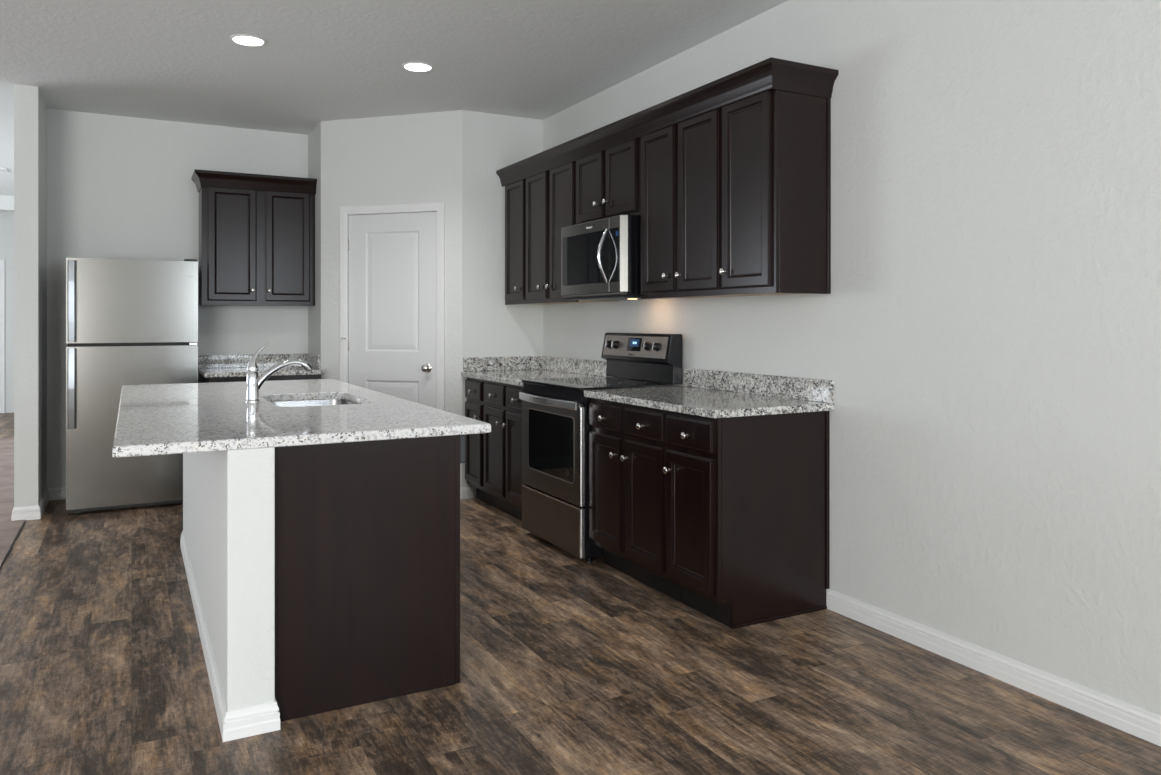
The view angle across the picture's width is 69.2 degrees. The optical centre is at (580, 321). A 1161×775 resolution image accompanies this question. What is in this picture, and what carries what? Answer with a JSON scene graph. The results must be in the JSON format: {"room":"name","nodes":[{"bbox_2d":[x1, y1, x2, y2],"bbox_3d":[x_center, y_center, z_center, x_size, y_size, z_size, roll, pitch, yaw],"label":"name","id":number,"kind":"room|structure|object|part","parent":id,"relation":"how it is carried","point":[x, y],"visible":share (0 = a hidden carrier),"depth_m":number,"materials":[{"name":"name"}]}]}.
{"room":"kitchen","nodes":[
{"label":"kitchen","id":0,"kind":"room"},
{"bbox_2d":[0,212,13,412],"bbox_3d":[-9.096,-0.121,11.185,4.204,2.790,0.100,0,0,-28],"label":"wall","id":1,"kind":"structure","parent":0,"point":[6,219],"depth_m":11.73,"materials":[{"name":"white paint"}]},
{"bbox_2d":[0,260,4,412],"bbox_3d":[-8.408,0.209,11.454,0.950,2.130,0.074,0,0,-28],"label":"door","id":2,"kind":"structure","parent":1,"relation":"in","point":[2,262],"depth_m":11.68,"materials":[{"name":"white paint"}]},
{"bbox_2d":[0,413,13,438],"bbox_3d":[-8.323,1.324,9.841,4.304,0.100,3.200,0,0,-28],"label":"floor","id":3,"kind":"structure","parent":0,"point":[6,419],"depth_m":10.30,"materials":[{"name":"plastic"}]},
{"bbox_2d":[0,195,13,210],"bbox_3d":[-8.170,-1.431,9.555,4.104,0.170,0.150,0,0,-28],"label":"wall header","id":4,"kind":"structure","parent":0,"point":[6,202],"depth_m":10.14,"materials":[{"name":"white paint"}]},
{"bbox_2d":[0,438,25,564],"bbox_3d":[-4.152,1.321,1.979,4.265,0.106,14.600,0,0,-28],"label":"floor","id":5,"kind":"structure","parent":0,"point":[9,529],"depth_m":6.03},
{"bbox_2d":[14,84,46,507],"bbox_3d":[-5.359,-0.121,8.781,0.130,2.790,7.660,0,0,-28],"label":"wall","id":6,"kind":"structure","parent":0,"point":[30,109],"depth_m":5.41,"materials":[{"name":"white paint"}]},
{"bbox_2d":[11,488,48,520],"bbox_3d":[-5.356,1.232,8.775,0.158,0.086,7.674,0,0,-28],"label":"baseboard","id":7,"kind":"structure","parent":6,"relation":"attached to","point":[30,512],"depth_m":5.41,"materials":[{"name":"white paint"}]},
{"bbox_2d":[47,109,307,487],"bbox_3d":[-2.977,-0.121,6.490,1.917,2.790,0.100,0,0,-28],"label":"wall","id":8,"kind":"structure","parent":0,"point":[119,187],"depth_m":6.27,"materials":[{"name":"white paint"}]},
{"bbox_2d":[48,487,65,499],"bbox_3d":[-3.352,1.232,6.225,1.007,0.086,0.014,0,0,-28],"label":"baseboard","id":9,"kind":"structure","parent":8,"relation":"attached to","point":[58,493],"depth_m":6.01,"materials":[{"name":"white paint"}]},
{"bbox_2d":[198,353,307,367],"bbox_3d":[-2.568,0.310,6.638,0.814,0.100,0.020,0,0,-28],"label":"backsplash","id":10,"kind":"structure","parent":8,"relation":"attached to","point":[263,360],"depth_m":6.58,"materials":[{"name":"stone"}]},
{"bbox_2d":[199,187,314,305],"bbox_3d":[-2.487,-0.574,6.489,0.811,0.905,0.357,0,0,-28],"label":"upper cabinet","id":11,"kind":"object","parent":8,"relation":"attached to","point":[257,248],"visible":1,"depth_m":6.37,"materials":[{"name":"brown wood"}]},
{"bbox_3d":[-2.594,-0.579,6.273,0.340,0.850,0.019,0,0,-28],"label":"door","id":12,"kind":"part","parent":11,"relation":"part of","materials":[{"name":"brown wood"}]},
{"bbox_2d":[191,169,316,193],"bbox_3d":[-2.504,-1.045,6.468,0.861,0.114,0.380,0,0,-28],"label":"crown molding","id":13,"kind":"structure","parent":11,"relation":"attached to","point":[201,178],"depth_m":6.32,"materials":[{"name":"brown wood"}]},
{"bbox_3d":[-2.245,-0.579,6.459,0.330,0.850,0.019,0,0,-28],"label":"door","id":14,"kind":"part","parent":11,"relation":"part of","materials":[{"name":"brown wood"}]},
{"bbox_2d":[183,447,274,710],"bbox_3d":[-1.606,0.834,3.706,0.138,0.881,2.508,0,0,-28],"label":"wall","id":15,"kind":"structure","parent":0,"point":[229,495],"depth_m":2.62,"materials":[{"name":"white paint"}]},
{"bbox_2d":[180,531,279,741],"bbox_3d":[-1.603,1.232,3.700,0.166,0.086,2.522,0,0,-28],"label":"baseboard","id":16,"kind":"structure","parent":15,"relation":"attached to","point":[262,718],"depth_m":2.62,"materials":[{"name":"white paint"}]},
{"bbox_2d":[308,122,320,368],"bbox_3d":[-2.037,-0.121,6.638,0.120,2.790,0.523,0,0,-28],"label":"wall","id":17,"kind":"structure","parent":0,"point":[314,137],"depth_m":6.53,"materials":[{"name":"white paint"}]},
{"bbox_2d":[306,354,319,368],"bbox_3d":[-2.098,0.310,6.599,0.020,0.100,0.490,0,0,-28],"label":"backsplash","id":18,"kind":"structure","parent":17,"relation":"attached to","point":[314,360],"depth_m":6.53,"materials":[{"name":"stone"}]},
{"bbox_2d":[321,110,461,486],"bbox_3d":[-1.392,-0.121,6.260,1.170,2.790,0.110,0,0,17],"label":"wall","id":19,"kind":"structure","parent":0,"point":[408,158],"depth_m":6.21,"materials":[{"name":"white paint"}]},
{"bbox_2d":[340,202,444,410],"bbox_3d":[-1.382,0.206,6.227,0.860,2.136,0.167,0,0,17],"label":"door","id":20,"kind":"structure","parent":19,"relation":"in","point":[392,256],"depth_m":6.21,"materials":[{"name":"white paint"}]},
{"bbox_3d":[-1.389,0.755,6.221,0.441,0.638,0.011,0,0,17],"label":"panel","id":21,"kind":"part","parent":20,"relation":"part of","materials":[{"name":"white paint"}]},
{"bbox_3d":[-1.389,-0.221,6.221,0.441,0.886,0.011,0,0,17],"label":"panel","id":22,"kind":"part","parent":20,"relation":"part of","materials":[{"name":"white paint"}]},
{"bbox_2d":[0,0,787,212],"bbox_3d":[-3.389,-1.566,4.199,7.700,0.100,17.800,0,0,-28],"label":"ceiling","id":23,"kind":"structure","parent":0,"point":[168,60],"depth_m":4.71,"materials":[{"name":"white paint"}]},
{"bbox_2d":[0,168,8,172],"bbox_3d":[-5.874,-1.507,8.370,0.300,0.017,0.240,0,0,-28],"label":"ceiling vent","id":24,"kind":"object","parent":23,"relation":"in","point":[2,170],"visible":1,"depth_m":8.39,"materials":[{"name":"white paint"}]},
{"bbox_2d":[230,34,266,46],"bbox_3d":[-1.790,-1.512,4.537,0.188,0.008,0.188,0,0,-28],"label":"recessed light","id":25,"kind":"object","parent":23,"relation":"in","point":[241,39],"visible":1,"depth_m":4.52,"materials":[{"name":"white paint"}]},
{"bbox_2d":[402,62,433,71],"bbox_3d":[-0.967,-1.512,5.009,0.188,0.008,0.188,0,0,-28],"label":"recessed light","id":26,"kind":"object","parent":23,"relation":"in","point":[410,66],"visible":1,"depth_m":4.99,"materials":[{"name":"white paint"}]},
{"bbox_2d":[462,110,542,497],"bbox_3d":[-0.588,-0.121,6.232,0.644,2.790,0.100,0,0,-28],"label":"wall","id":27,"kind":"structure","parent":0,"point":[491,143],"depth_m":6.14,"materials":[{"name":"white paint"}]},
{"bbox_2d":[462,486,473,498],"bbox_3d":[-0.811,1.232,6.049,0.090,0.086,0.014,0,0,-28],"label":"baseboard","id":28,"kind":"structure","parent":27,"relation":"attached to","point":[467,492],"depth_m":6.04,"materials":[{"name":"white paint"}]},
{"bbox_2d":[463,356,541,371],"bbox_3d":[-0.567,0.310,6.174,0.618,0.100,0.020,0,0,-28],"label":"backsplash","id":29,"kind":"structure","parent":27,"relation":"attached to","point":[520,362],"depth_m":6.16,"materials":[{"name":"stone"}]},
{"bbox_2d":[0,498,1160,774],"bbox_3d":[0.147,1.324,2.105,3.430,0.100,10.777,0,0,-28],"label":"floor","id":30,"kind":"structure","parent":0,"point":[570,665],"depth_m":2.88,"materials":[{"name":"wood"}]},
{"bbox_2d":[0,522,24,569],"bbox_3d":[-1.195,1.270,0.972,0.014,0.008,9.840,0,0,-28],"label":"trim","id":31,"kind":"structure","parent":30,"relation":"on","point":[23,524],"depth_m":4.76,"materials":[{"name":"black"}]},
{"bbox_2d":[66,258,197,512],"bbox_3d":[-3.143,0.421,5.927,0.784,1.706,0.686,0,0,-28],"label":"refrigerator","id":32,"kind":"object","parent":30,"relation":"on","point":[129,322],"visible":0.92,"depth_m":5.62,"materials":[{"name":"silver metal"}]},
{"bbox_3d":[-3.310,0.437,5.479,0.048,0.525,0.051,0,0,-28],"label":"handle","id":33,"kind":"part","parent":32,"relation":"part of","materials":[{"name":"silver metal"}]},
{"bbox_3d":[-3.310,-0.132,5.479,0.048,0.532,0.051,0,0,-28],"label":"handle","id":34,"kind":"part","parent":32,"relation":"part of","materials":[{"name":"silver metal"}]},
{"bbox_3d":[-3.017,0.698,5.690,0.784,1.063,0.060,0,0,-28],"label":"door","id":35,"kind":"part","parent":32,"relation":"part of","materials":[{"name":"silver metal"}]},
{"bbox_3d":[-3.017,-0.136,5.690,0.784,0.559,0.060,0,0,-28],"label":"freezer door","id":36,"kind":"part","parent":32,"relation":"part of","materials":[{"name":"silver metal"}]},
{"bbox_2d":[203,374,320,382],"bbox_3d":[-2.408,0.834,6.362,0.766,0.880,0.657,0,0,-28],"label":"base cabinet","id":37,"kind":"object","parent":30,"relation":"on","point":[315,376],"visible":0.03,"depth_m":6.14,"materials":[{"name":"brown wood"}]},
{"bbox_2d":[198,353,323,377],"bbox_3d":[-2.420,0.327,6.360,0.814,0.133,0.651,0,0,-28],"label":"countertop","id":38,"kind":"structure","parent":37,"relation":"on","point":[209,366],"depth_m":6.49,"materials":[{"name":"grey stone"}]},
{"bbox_2d":[274,399,459,721],"bbox_3d":[-1.267,0.834,3.909,0.650,0.881,2.470,0,0,-28],"label":"base cabinet","id":39,"kind":"object","parent":30,"relation":"on","point":[367,533],"visible":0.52,"depth_m":2.81,"materials":[{"name":"brown wood"}]},
{"bbox_2d":[112,379,490,457],"bbox_3d":[-1.451,0.377,3.859,1.168,0.033,2.635,0,0,-28],"label":"countertop","id":40,"kind":"structure","parent":39,"relation":"on","point":[152,419],"depth_m":3.12,"materials":[{"name":"stone"}]},
{"bbox_2d":[246,342,311,401],"bbox_3d":[-1.379,0.228,3.856,0.294,0.265,0.060,0,0,-37],"label":"faucet","id":41,"kind":"object","parent":40,"relation":"on","point":[254,381],"visible":1,"depth_m":3.78,"materials":[{"name":"silver metal"}]},
{"bbox_3d":[-1.449,0.154,3.798,0.105,0.117,0.048,0,0,-28],"label":"lever","id":42,"kind":"part","parent":41,"relation":"part of","materials":[{"name":"silver metal"}]},
{"bbox_3d":[-1.383,0.243,3.848,0.236,0.137,0.040,0,0,-35],"label":"spout","id":43,"kind":"part","parent":41,"relation":"part of","materials":[{"name":"silver metal"}]},
{"bbox_2d":[270,399,340,406],"bbox_3d":[-1.234,0.488,3.920,0.446,0.188,0.706,0,0,-28],"label":"sink","id":44,"kind":"object","parent":40,"relation":"in","point":[314,402],"visible":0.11,"depth_m":4.22,"materials":[{"name":"silver metal"}]},
{"bbox_3d":[-0.436,0.832,2.966,0.018,0.877,0.024,0,0,-28],"label":"frame","id":45,"kind":"part","parent":39,"relation":"part of","materials":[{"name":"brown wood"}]},
{"bbox_2d":[460,434,464,463],"bbox_3d":[-0.806,0.837,3.134,0.576,0.875,0.610,0,0,-28],"label":"dishwasher","id":46,"kind":"object","parent":30,"relation":"on","point":[462,437],"visible":0.06,"depth_m":3.00,"materials":[{"name":"black plastic"}]},
{"bbox_2d":[465,377,494,506],"bbox_3d":[-0.488,0.834,6.027,0.657,0.880,0.350,0,0,-28],"label":"base cabinet","id":47,"kind":"object","parent":30,"relation":"on","point":[474,388],"visible":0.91,"depth_m":5.87,"materials":[{"name":"brown wood"}]},
{"bbox_3d":[-0.750,0.481,5.900,0.019,0.130,0.310,0,0,-28],"label":"drawer","id":48,"kind":"part","parent":47,"relation":"part of","materials":[{"name":"brown wood"}]},
{"bbox_3d":[-0.750,0.852,5.900,0.019,0.560,0.310,0,0,-28],"label":"door","id":49,"kind":"part","parent":47,"relation":"part of","materials":[{"name":"brown wood"}]},
{"bbox_3d":[-0.729,0.777,5.899,0.018,0.765,0.350,0,0,-28],"label":"frame","id":50,"kind":"part","parent":47,"relation":"part of","materials":[{"name":"brown wood"}]},
{"bbox_2d":[484,380,523,520],"bbox_3d":[-0.231,0.834,5.544,0.657,0.880,0.740,0,0,-28],"label":"base cabinet","id":51,"kind":"object","parent":30,"relation":"on","point":[503,405],"visible":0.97,"depth_m":5.41,"materials":[{"name":"brown wood"}]},
{"bbox_3d":[-0.571,0.481,5.563,0.019,0.130,0.345,0,0,-28],"label":"drawer","id":52,"kind":"part","parent":51,"relation":"part of","materials":[{"name":"brown wood"}]},
{"bbox_3d":[-0.571,0.852,5.563,0.019,0.560,0.345,0,0,-28],"label":"door","id":53,"kind":"part","parent":51,"relation":"part of","materials":[{"name":"brown wood"}]},
{"bbox_3d":[-0.396,0.481,5.236,0.019,0.130,0.329,0,0,-28],"label":"drawer","id":54,"kind":"part","parent":51,"relation":"part of","materials":[{"name":"brown wood"}]},
{"bbox_3d":[-0.396,0.852,5.236,0.019,0.560,0.329,0,0,-28],"label":"door","id":55,"kind":"part","parent":51,"relation":"part of","materials":[{"name":"brown wood"}]},
{"bbox_2d":[461,356,615,385],"bbox_3d":[-0.311,0.327,5.700,0.654,0.133,1.099,0,0,-28],"label":"countertop","id":56,"kind":"structure","parent":51,"relation":"on","point":[507,370],"depth_m":5.97,"materials":[{"name":"grey stone"}]},
{"bbox_2d":[519,332,681,561],"bbox_3d":[0.086,0.672,4.859,0.703,1.204,0.750,0,0,-28],"label":"range","id":57,"kind":"object","parent":30,"relation":"on","point":[556,428],"visible":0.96,"depth_m":4.69,"materials":[{"name":"silver metal"}]},
{"bbox_3d":[-0.205,0.442,4.704,0.044,0.043,0.712,0,0,-28],"label":"handle","id":58,"kind":"part","parent":57,"relation":"part of","materials":[{"name":"silver metal"}]},
{"bbox_3d":[-0.171,0.685,4.703,0.002,0.355,0.580,0,0,-28],"label":"window trim","id":59,"kind":"part","parent":57,"relation":"part of","materials":[{"name":"brown metal"}]},
{"bbox_3d":[-0.169,1.107,4.730,0.027,0.262,0.734,0,0,-28],"label":"storage drawer","id":60,"kind":"part","parent":57,"relation":"part of","materials":[{"name":"silver metal"}]},
{"bbox_3d":[-0.169,0.700,4.730,0.027,0.536,0.734,0,0,-28],"label":"oven door","id":61,"kind":"part","parent":57,"relation":"part of","materials":[{"name":"silver metal"}]},
{"bbox_3d":[-0.161,0.398,4.728,0.023,0.058,0.744,0,0,-28],"label":"rail","id":62,"kind":"part","parent":57,"relation":"part of","materials":[{"name":"black metal"}]},
{"bbox_3d":[0.007,1.110,4.400,0.026,0.252,0.012,0,0,-28],"label":"edge trim","id":63,"kind":"part","parent":57,"relation":"part of","materials":[{"name":"silver metal"}]},
{"bbox_3d":[0.007,0.708,4.400,0.026,0.516,0.012,0,0,-28],"label":"edge trim","id":64,"kind":"part","parent":57,"relation":"part of","materials":[{"name":"silver metal"}]},
{"bbox_2d":[522,377,672,391],"bbox_3d":[0.079,0.358,4.855,0.582,0.020,0.750,0,0,-28],"label":"cooktop","id":65,"kind":"object","parent":57,"relation":"in","point":[579,384],"depth_m":4.76,"materials":[{"name":"black glass"}]},
{"bbox_3d":[0.173,0.143,5.215,0.040,0.053,0.053,0,0,-28],"label":"knob","id":66,"kind":"part","parent":57,"relation":"part of","materials":[{"name":"black plastic"}]},
{"bbox_3d":[0.208,0.143,5.149,0.040,0.053,0.053,0,0,-28],"label":"knob","id":67,"kind":"part","parent":57,"relation":"part of","materials":[{"name":"black plastic"}]},
{"bbox_3d":[0.315,0.148,4.984,0.025,0.121,0.694,0,0,-28],"label":"control panel","id":68,"kind":"part","parent":57,"relation":"part of","materials":[{"name":"silver metal"}]},
{"bbox_3d":[0.377,0.143,4.832,0.040,0.053,0.053,0,0,-28],"label":"knob","id":69,"kind":"part","parent":57,"relation":"part of","materials":[{"name":"black plastic"}]},
{"bbox_3d":[0.422,0.143,4.747,0.040,0.053,0.053,0,0,-28],"label":"knob","id":70,"kind":"part","parent":57,"relation":"part of","materials":[{"name":"black plastic"}]},
{"bbox_2d":[589,398,680,601],"bbox_3d":[0.470,0.834,4.229,0.657,0.880,0.708,0,0,-28],"label":"base cabinet","id":71,"kind":"object","parent":30,"relation":"on","point":[628,444],"visible":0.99,"depth_m":4.05,"materials":[{"name":"brown wood"}]},
{"bbox_3d":[0.125,0.481,4.259,0.019,0.130,0.326,0,0,-28],"label":"drawer","id":72,"kind":"part","parent":71,"relation":"part of","materials":[{"name":"brown wood"}]},
{"bbox_3d":[0.125,0.852,4.259,0.019,0.560,0.326,0,0,-28],"label":"door","id":73,"kind":"part","parent":71,"relation":"part of","materials":[{"name":"brown wood"}]},
{"bbox_3d":[0.296,0.481,3.938,0.019,0.130,0.330,0,0,-28],"label":"drawer","id":74,"kind":"part","parent":71,"relation":"part of","materials":[{"name":"brown wood"}]},
{"bbox_3d":[0.296,0.852,3.938,0.019,0.560,0.330,0,0,-28],"label":"door","id":75,"kind":"part","parent":71,"relation":"part of","materials":[{"name":"brown wood"}]},
{"bbox_2d":[584,368,833,417],"bbox_3d":[0.567,0.327,4.053,0.654,0.133,1.118,0,0,-28],"label":"countertop","id":76,"kind":"structure","parent":71,"relation":"on","point":[705,393],"depth_m":3.93,"materials":[{"name":"grey stone"}]},
{"bbox_2d":[663,411,829,628],"bbox_3d":[0.727,0.834,3.748,0.657,0.880,0.380,0,0,-28],"label":"base cabinet","id":77,"kind":"object","parent":30,"relation":"on","point":[748,497],"visible":0.95,"depth_m":3.60,"materials":[{"name":"brown wood"}]},
{"bbox_3d":[0.381,0.659,3.730,0.028,0.031,0.031,0,0,-28],"label":"knob","id":78,"kind":"part","parent":77,"relation":"part of","materials":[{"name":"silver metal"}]},
{"bbox_3d":[0.445,0.489,3.608,0.028,0.031,0.031,0,0,-28],"label":"knob","id":79,"kind":"part","parent":77,"relation":"part of","materials":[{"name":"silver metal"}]},
{"bbox_3d":[0.466,0.481,3.619,0.019,0.130,0.336,0,0,-28],"label":"drawer","id":80,"kind":"part","parent":77,"relation":"part of","materials":[{"name":"brown wood"}]},
{"bbox_3d":[0.466,0.852,3.619,0.019,0.560,0.336,0,0,-28],"label":"door","id":81,"kind":"part","parent":77,"relation":"part of","materials":[{"name":"brown wood"}]},
{"bbox_3d":[0.485,0.777,3.623,0.018,0.765,0.372,0,0,-28],"label":"frame","id":82,"kind":"part","parent":77,"relation":"part of","materials":[{"name":"brown wood"}]},
{"bbox_3d":[0.840,0.834,3.607,0.591,0.880,0.012,0,0,-28],"label":"panel","id":83,"kind":"part","parent":77,"relation":"part of","materials":[{"name":"brown wood"}]},
{"bbox_3d":[0.861,1.267,3.608,0.523,0.014,0.006,0,0,-28],"label":"shoe molding","id":84,"kind":"part","parent":77,"relation":"part of","materials":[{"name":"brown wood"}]},
{"bbox_3d":[1.097,0.790,3.734,0.018,0.792,0.007,0,0,-28],"label":"scribe molding","id":85,"kind":"part","parent":77,"relation":"part of","materials":[{"name":"brown wood"}]},
{"bbox_2d":[543,0,1160,715],"bbox_3d":[1.934,-0.121,2.293,0.100,2.790,9.426,0,0,-28],"label":"wall","id":86,"kind":"structure","parent":0,"point":[987,333],"depth_m":3.06,"materials":[{"name":"white paint"}]},
{"bbox_2d":[505,179,564,304],"bbox_3d":[-0.349,-0.574,6.083,0.357,0.905,0.382,0,0,-28],"label":"upper cabinet","id":87,"kind":"object","parent":86,"relation":"attached to","point":[515,193],"visible":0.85,"depth_m":6.00,"materials":[{"name":"brown wood"}]},
{"bbox_3d":[-0.469,-0.577,6.010,0.019,0.854,0.332,0,0,-28],"label":"door","id":88,"kind":"part","parent":87,"relation":"part of","materials":[{"name":"brown wood"}]},
{"bbox_3d":[-0.456,-0.574,6.026,0.018,0.905,0.382,0,0,-28],"label":"frame","id":89,"kind":"part","parent":87,"relation":"part of","materials":[{"name":"brown wood"}]},
{"bbox_2d":[526,160,613,303],"bbox_3d":[-0.085,-0.574,5.588,0.357,0.905,0.736,0,0,-28],"label":"upper cabinet","id":90,"kind":"object","parent":86,"relation":"attached to","point":[550,194],"visible":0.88,"depth_m":5.54,"materials":[{"name":"brown wood"}]},
{"bbox_3d":[-0.297,-0.577,5.686,0.019,0.854,0.330,0,0,-28],"label":"door","id":91,"kind":"part","parent":90,"relation":"part of","materials":[{"name":"brown wood"}]},
{"bbox_3d":[-0.192,-0.574,5.531,0.018,0.905,0.736,0,0,-28],"label":"frame","id":92,"kind":"part","parent":90,"relation":"part of","materials":[{"name":"brown wood"}]},
{"bbox_3d":[-0.118,-0.577,5.352,0.019,0.854,0.333,0,0,-28],"label":"door","id":93,"kind":"part","parent":90,"relation":"part of","materials":[{"name":"brown wood"}]},
{"bbox_3d":[-0.056,-0.131,5.604,0.289,0.005,0.735,0,0,-28],"label":"panel","id":94,"kind":"part","parent":90,"relation":"part of","materials":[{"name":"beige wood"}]},
{"bbox_2d":[542,356,615,377],"bbox_3d":[-0.031,0.310,5.849,0.020,0.100,1.099,0,0,-28],"label":"backsplash","id":95,"kind":"structure","parent":86,"relation":"attached to","point":[579,366],"depth_m":5.83,"materials":[{"name":"stone"}]},
{"bbox_2d":[576,137,640,224],"bbox_3d":[0.265,-0.801,4.934,0.357,0.451,0.744,0,0,-28],"label":"upper cabinet","id":96,"kind":"object","parent":86,"relation":"attached to","point":[608,181],"visible":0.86,"depth_m":4.81,"materials":[{"name":"brown wood"}]},
{"bbox_3d":[0.054,-0.801,5.028,0.019,0.406,0.332,0,0,-28],"label":"door","id":97,"kind":"part","parent":96,"relation":"part of","materials":[{"name":"brown wood"}]},
{"bbox_2d":[561,215,667,300],"bbox_3d":[0.206,-0.351,4.907,0.486,0.448,0.726,0,0,-28],"label":"microwave","id":98,"kind":"object","parent":96,"relation":"attached to","point":[601,259],"visible":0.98,"depth_m":4.68,"materials":[{"name":"silver metal"}]},
{"bbox_3d":[0.035,-0.366,4.894,0.038,0.412,0.589,0,0,-28],"label":"door","id":99,"kind":"part","parent":98,"relation":"part of","materials":[{"name":"black glass"}]},
{"bbox_3d":[0.069,-0.152,4.835,0.033,0.014,0.716,0,0,-28],"label":"trim","id":100,"kind":"part","parent":98,"relation":"part of","materials":[{"name":"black metal"}]},
{"bbox_3d":[0.122,-0.362,4.621,0.067,0.298,0.016,0,0,-28],"label":"handle","id":101,"kind":"part","parent":98,"relation":"part of","materials":[{"name":"silver metal"}]},
{"bbox_3d":[0.202,-0.366,4.582,0.038,0.412,0.114,0,0,-28],"label":"control panel","id":102,"kind":"part","parent":98,"relation":"part of","materials":[{"name":"silver metal"}]},
{"bbox_3d":[0.234,-0.366,4.522,0.037,0.412,0.020,0,0,-28],"label":"edge trim","id":103,"kind":"part","parent":98,"relation":"part of","materials":[{"name":"silver metal"}]},
{"bbox_3d":[0.226,-0.801,4.706,0.019,0.406,0.331,0,0,-28],"label":"door","id":104,"kind":"part","parent":96,"relation":"part of","materials":[{"name":"brown wood"}]},
{"bbox_2d":[641,107,758,298],"bbox_3d":[0.609,-0.574,4.289,0.357,0.905,0.714,0,0,-28],"label":"upper cabinet","id":105,"kind":"object","parent":86,"relation":"attached to","point":[681,163],"visible":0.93,"depth_m":4.16,"materials":[{"name":"brown wood"}]},
{"bbox_3d":[0.401,-0.577,4.378,0.019,0.854,0.315,0,0,-28],"label":"door","id":106,"kind":"part","parent":105,"relation":"part of","materials":[{"name":"brown wood"}]},
{"bbox_3d":[0.501,-0.574,4.231,0.018,0.905,0.714,0,0,-28],"label":"frame","id":107,"kind":"part","parent":105,"relation":"part of","materials":[{"name":"brown wood"}]},
{"bbox_3d":[0.568,-0.577,4.065,0.019,0.854,0.329,0,0,-28],"label":"door","id":108,"kind":"part","parent":105,"relation":"part of","materials":[{"name":"brown wood"}]},
{"bbox_3d":[0.637,-0.131,4.304,0.289,0.005,0.713,0,0,-28],"label":"panel","id":109,"kind":"part","parent":105,"relation":"part of","materials":[{"name":"beige wood"}]},
{"bbox_2d":[684,368,833,402],"bbox_3d":[0.847,0.310,4.202,0.020,0.100,1.118,0,0,-28],"label":"backsplash","id":110,"kind":"structure","parent":86,"relation":"attached to","point":[819,390],"depth_m":4.10,"materials":[{"name":"stone"}]},
{"bbox_2d":[719,89,830,294],"bbox_3d":[0.865,-0.574,3.808,0.357,0.905,0.371,0,0,-28],"label":"upper cabinet","id":111,"kind":"object","parent":86,"relation":"attached to","point":[776,144],"visible":0.95,"depth_m":3.69,"materials":[{"name":"brown wood"}]},
{"bbox_2d":[496,57,838,186],"bbox_3d":[0.257,-1.045,4.925,0.380,0.114,3.002,0,0,-28],"label":"crown molding","id":112,"kind":"structure","parent":111,"relation":"attached to","point":[770,73],"depth_m":4.07,"materials":[{"name":"brown wood"}]},
{"bbox_3d":[0.652,-0.229,3.859,0.028,0.031,0.031,0,0,-28],"label":"knob","id":113,"kind":"part","parent":111,"relation":"part of","materials":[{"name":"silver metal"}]},
{"bbox_3d":[0.736,-0.577,3.751,0.019,0.854,0.333,0,0,-28],"label":"door","id":114,"kind":"part","parent":111,"relation":"part of","materials":[{"name":"brown wood"}]},
{"bbox_3d":[0.755,-0.574,3.754,0.018,0.905,0.364,0,0,-28],"label":"frame","id":115,"kind":"part","parent":111,"relation":"part of","materials":[{"name":"brown wood"}]},
{"bbox_3d":[0.889,-0.131,3.832,0.289,0.005,0.352,0,0,-28],"label":"panel","id":116,"kind":"part","parent":111,"relation":"part of","materials":[{"name":"beige wood"}]},
{"bbox_3d":[0.976,-0.574,3.671,0.291,0.905,0.012,0,0,-28],"label":"panel","id":117,"kind":"part","parent":111,"relation":"part of","materials":[{"name":"brown wood"}]},
{"bbox_3d":[1.100,-0.560,3.727,0.018,0.876,0.006,0,0,-28],"label":"scribe molding","id":118,"kind":"part","parent":111,"relation":"part of","materials":[{"name":"brown wood"}]},
{"bbox_2d":[826,589,1160,745],"bbox_3d":[2.574,1.232,0.973,0.014,0.086,6.295,0,0,-28],"label":"baseboard","id":119,"kind":"structure","parent":86,"relation":"attached to","point":[1136,721],"depth_m":2.96,"materials":[{"name":"white paint"}]}
]}

